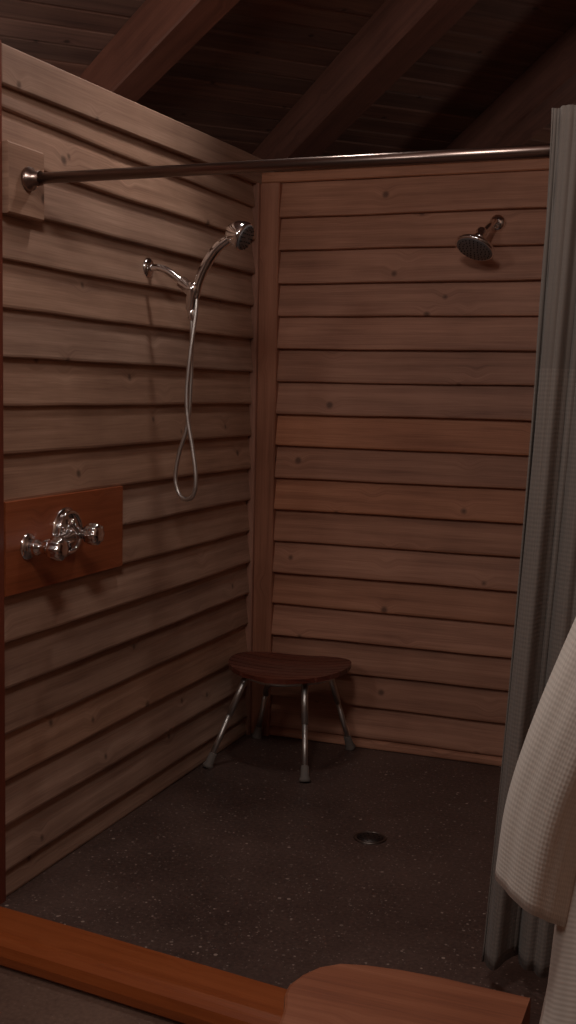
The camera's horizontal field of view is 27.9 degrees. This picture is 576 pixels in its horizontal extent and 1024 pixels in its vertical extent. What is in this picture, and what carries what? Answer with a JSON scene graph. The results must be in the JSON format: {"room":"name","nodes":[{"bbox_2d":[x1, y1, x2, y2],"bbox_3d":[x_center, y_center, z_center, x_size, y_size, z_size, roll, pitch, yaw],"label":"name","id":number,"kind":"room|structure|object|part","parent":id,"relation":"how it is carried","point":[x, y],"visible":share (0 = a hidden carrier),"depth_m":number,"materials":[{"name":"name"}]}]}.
{"room":"shower room","nodes":[
{"label":"shower room","id":0,"kind":"room"},
{"bbox_2d":[1,43,270,896],"bbox_3d":[-0.479,-0.169,3.931,0.145,2.302,1.850,3,6,21],"label":"wall","id":1,"kind":"structure","parent":0,"point":[120,683],"depth_m":3.65,"materials":[{"name":"brown wood"}]},
{"bbox_2d":[0,40,5,903],"bbox_3d":[-0.849,-0.063,3.002,0.162,2.265,0.158,3,6,21],"label":"trim","id":2,"kind":"structure","parent":1,"relation":"attached to","point":[2,650],"depth_m":3.06,"materials":[{"name":"brown wood"}]},
{"bbox_2d":[2,140,43,221],"bbox_3d":[-0.707,-0.867,3.045,0.046,0.180,0.163,3,6,21],"label":"block","id":3,"kind":"object","parent":1,"relation":"attached to","point":[17,202],"visible":0.96,"depth_m":3.01,"materials":[{"name":"brown wood"}]},
{"bbox_2d":[4,486,122,596],"bbox_3d":[-0.595,0.075,3.342,0.148,0.254,0.626,3,6,21],"label":"panel","id":4,"kind":"object","parent":1,"relation":"attached to","point":[51,539],"visible":1,"depth_m":3.28,"materials":[{"name":"brown wood"}]},
{"bbox_3d":[-0.668,0.097,3.147,0.062,0.046,0.046,3,6,21],"label":"stem","id":5,"kind":"part","parent":4,"relation":"part of","materials":[{"name":"silver metal"}]},
{"bbox_3d":[-0.624,0.100,3.130,0.048,0.064,0.064,3,6,21],"label":"knob","id":6,"kind":"part","parent":4,"relation":"part of","materials":[{"name":"silver metal"}]},
{"bbox_3d":[-0.599,0.060,3.321,0.062,0.046,0.046,3,6,21],"label":"stem","id":7,"kind":"part","parent":4,"relation":"part of","materials":[{"name":"silver metal"}]},
{"bbox_3d":[-0.601,0.045,3.288,0.020,0.053,0.072,3,6,14],"label":"lever","id":8,"kind":"part","parent":4,"relation":"part of","materials":[{"name":"silver metal"}]},
{"bbox_3d":[-0.555,0.063,3.304,0.048,0.064,0.064,3,6,21],"label":"knob","id":9,"kind":"part","parent":4,"relation":"part of","materials":[{"name":"silver metal"}]},
{"bbox_2d":[142,221,253,501],"bbox_3d":[-0.292,-0.473,3.704,0.370,0.888,0.094,3,6,21],"label":"shower","id":10,"kind":"object","parent":1,"relation":"attached to","point":[239,234],"visible":1,"depth_m":3.68,"materials":[{"name":"silver metal"}]},
{"bbox_3d":[-0.385,-0.754,3.714,0.153,0.084,0.023,3,6,21],"label":"arm","id":11,"kind":"part","parent":10,"relation":"part of","materials":[{"name":"silver metal"}]},
{"bbox_3d":[-0.232,-0.777,3.652,0.153,0.203,0.033,3,6,21],"label":"handle","id":12,"kind":"part","parent":10,"relation":"part of","materials":[{"name":"silver metal"}]},
{"bbox_2d":[21,144,549,190],"bbox_3d":[0.353,-0.810,2.640,2.222,0.064,0.064,3,6,21],"label":"shower curtain rod","id":13,"kind":"object","parent":1,"relation":"attached to","point":[30,178],"depth_m":2.76,"materials":[{"name":"silver metal"}]},
{"bbox_2d":[482,105,575,977],"bbox_3d":[0.844,0.118,2.505,0.782,1.962,0.103,3,6,21],"label":"shower curtain","id":14,"kind":"object","parent":13,"relation":"hanging from","point":[545,614],"visible":0.67,"depth_m":2.58,"materials":[{"name":"grey fabric"}]},
{"bbox_2d":[0,734,547,1023],"bbox_3d":[-0.913,1.088,3.160,5.000,0.060,8.400,3,6,21],"label":"floor","id":15,"kind":"structure","parent":0,"point":[241,866],"depth_m":3.35,"materials":[{"name":"stone"}]},
{"bbox_2d":[0,906,286,1023],"bbox_3d":[0.087,1.125,2.488,2.424,0.075,0.159,4,7,27],"label":"shower curb","id":16,"kind":"object","parent":15,"relation":"on","point":[166,986],"visible":0.9,"depth_m":2.68,"materials":[{"name":"brown wood"}]},
{"bbox_2d":[203,652,355,781],"bbox_3d":[-0.009,0.758,4.414,0.483,0.386,0.482,3,6,21],"label":"stool","id":17,"kind":"object","parent":15,"relation":"on","point":[268,669],"visible":1,"depth_m":4.32,"materials":[{"name":"brown wood"}]},
{"bbox_3d":[-0.258,0.847,4.312,0.101,0.192,0.021,-1,6,-21],"label":"leg","id":18,"kind":"part","parent":17,"relation":"part of","materials":[{"name":"silver metal"}]},
{"bbox_3d":[-0.185,0.680,4.322,0.090,0.160,0.025,-1,6,-21],"label":"leg","id":19,"kind":"part","parent":17,"relation":"part of","materials":[{"name":"silver metal"}]},
{"bbox_3d":[-0.107,0.814,4.651,0.021,0.191,0.095,-2,7,-25],"label":"leg","id":20,"kind":"part","parent":17,"relation":"part of","materials":[{"name":"silver metal"}]},
{"bbox_3d":[-0.074,0.656,4.571,0.025,0.159,0.085,-2,7,-25],"label":"leg","id":21,"kind":"part","parent":17,"relation":"part of","materials":[{"name":"silver metal"}]},
{"bbox_3d":[-0.002,0.587,4.382,0.465,0.038,0.424,3,6,21],"label":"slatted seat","id":22,"kind":"part","parent":17,"relation":"part of","materials":[{"name":"brown wood"}]},
{"bbox_3d":[0.061,0.694,4.231,0.025,0.158,0.075,1,6,-3],"label":"leg","id":23,"kind":"part","parent":17,"relation":"part of","materials":[{"name":"silver metal"}]},
{"bbox_3d":[0.061,0.866,4.191,0.021,0.190,0.083,1,6,-3],"label":"leg","id":24,"kind":"part","parent":17,"relation":"part of","materials":[{"name":"silver metal"}]},
{"bbox_3d":[0.174,0.671,4.476,0.082,0.159,0.025,-4,8,-40],"label":"leg","id":25,"kind":"part","parent":17,"relation":"part of","materials":[{"name":"silver metal"}]},
{"bbox_3d":[0.221,0.833,4.535,0.092,0.191,0.021,-4,8,-40],"label":"leg","id":26,"kind":"part","parent":17,"relation":"part of","materials":[{"name":"silver metal"}]},
{"bbox_2d":[353,831,386,843],"bbox_3d":[0.259,1.028,3.659,0.106,0.004,0.106,3,6,21],"label":"floor drain","id":27,"kind":"object","parent":15,"relation":"on","point":[365,837],"visible":1,"depth_m":3.65,"materials":[{"name":"silver metal"}]},
{"bbox_2d":[280,964,530,1023],"bbox_3d":[0.132,1.008,1.732,0.369,0.463,0.444,3,6,21],"label":"wooden bench","id":28,"kind":"object","parent":15,"relation":"on","point":[338,993],"visible":1,"depth_m":1.82,"materials":[{"name":"brown wood"}]},
{"bbox_2d":[0,0,575,170],"bbox_3d":[0.313,-1.991,3.035,11.497,2.306,11.061,-2,7,-26],"label":"ceiling","id":29,"kind":"structure","parent":0,"point":[234,86],"depth_m":4.72,"materials":[{"name":"brown wood"}]},
{"bbox_2d":[79,0,239,101],"bbox_3d":[-0.273,-1.776,3.892,3.970,1.178,3.068,3,6,21],"label":"rafter","id":30,"kind":"object","parent":29,"relation":"attached to","point":[160,32],"depth_m":4.19,"materials":[{"name":"brown wood"}]},
{"bbox_2d":[252,0,478,171],"bbox_3d":[0.535,-1.823,4.033,4.119,1.384,4.486,3,6,21],"label":"rafter","id":31,"kind":"object","parent":29,"relation":"attached to","point":[399,32],"depth_m":4.55,"materials":[{"name":"brown wood"}]},
{"bbox_2d":[433,22,575,163],"bbox_3d":[1.281,-1.858,4.284,2.631,1.024,3.428,3,6,21],"label":"rafter","id":32,"kind":"object","parent":29,"relation":"attached to","point":[525,107],"depth_m":4.97,"materials":[{"name":"brown wood"}]},
{"bbox_2d":[262,158,549,765],"bbox_3d":[0.867,-0.156,4.330,2.360,2.247,0.148,3,6,21],"label":"wall","id":33,"kind":"structure","parent":0,"point":[407,361],"depth_m":4.43,"materials":[{"name":"brown wood"}]},
{"bbox_2d":[244,183,282,735],"bbox_3d":[-0.102,-0.185,4.630,0.110,2.200,0.058,3,6,21],"label":"trim","id":34,"kind":"structure","parent":33,"relation":"attached to","point":[264,385],"depth_m":4.60,"materials":[{"name":"brown wood"}]},
{"bbox_2d":[455,215,505,260],"bbox_3d":[0.683,-0.987,4.145,0.148,0.176,0.225,3,6,21],"label":"shower head","id":35,"kind":"object","parent":33,"relation":"attached to","point":[475,246],"visible":1,"depth_m":4.11},
{"bbox_3d":[0.733,-1.027,4.176,0.030,0.070,0.125,5,7,34],"label":"arm","id":36,"kind":"part","parent":35,"relation":"part of","materials":[{"name":"silver metal"}]},
{"bbox_3d":[1.396,-1.090,2.050,0.147,4.602,8.200,3,6,21],"label":"wall","id":37,"kind":"structure","parent":0,"visible":0},
{"bbox_3d":[0.780,-0.382,1.303,0.406,0.070,0.070,3,6,21],"label":"coat hook arm","id":38,"kind":"object","parent":37,"relation":"attached to","visible":0},
{"bbox_2d":[495,618,575,1023],"bbox_3d":[0.602,0.252,1.433,0.658,1.325,0.229,3,6,21],"label":"bathrobe","id":39,"kind":"object","parent":38,"relation":"hanging from","point":[536,862],"visible":1,"depth_m":1.47,"materials":[{"name":"white fabric"}]}
]}

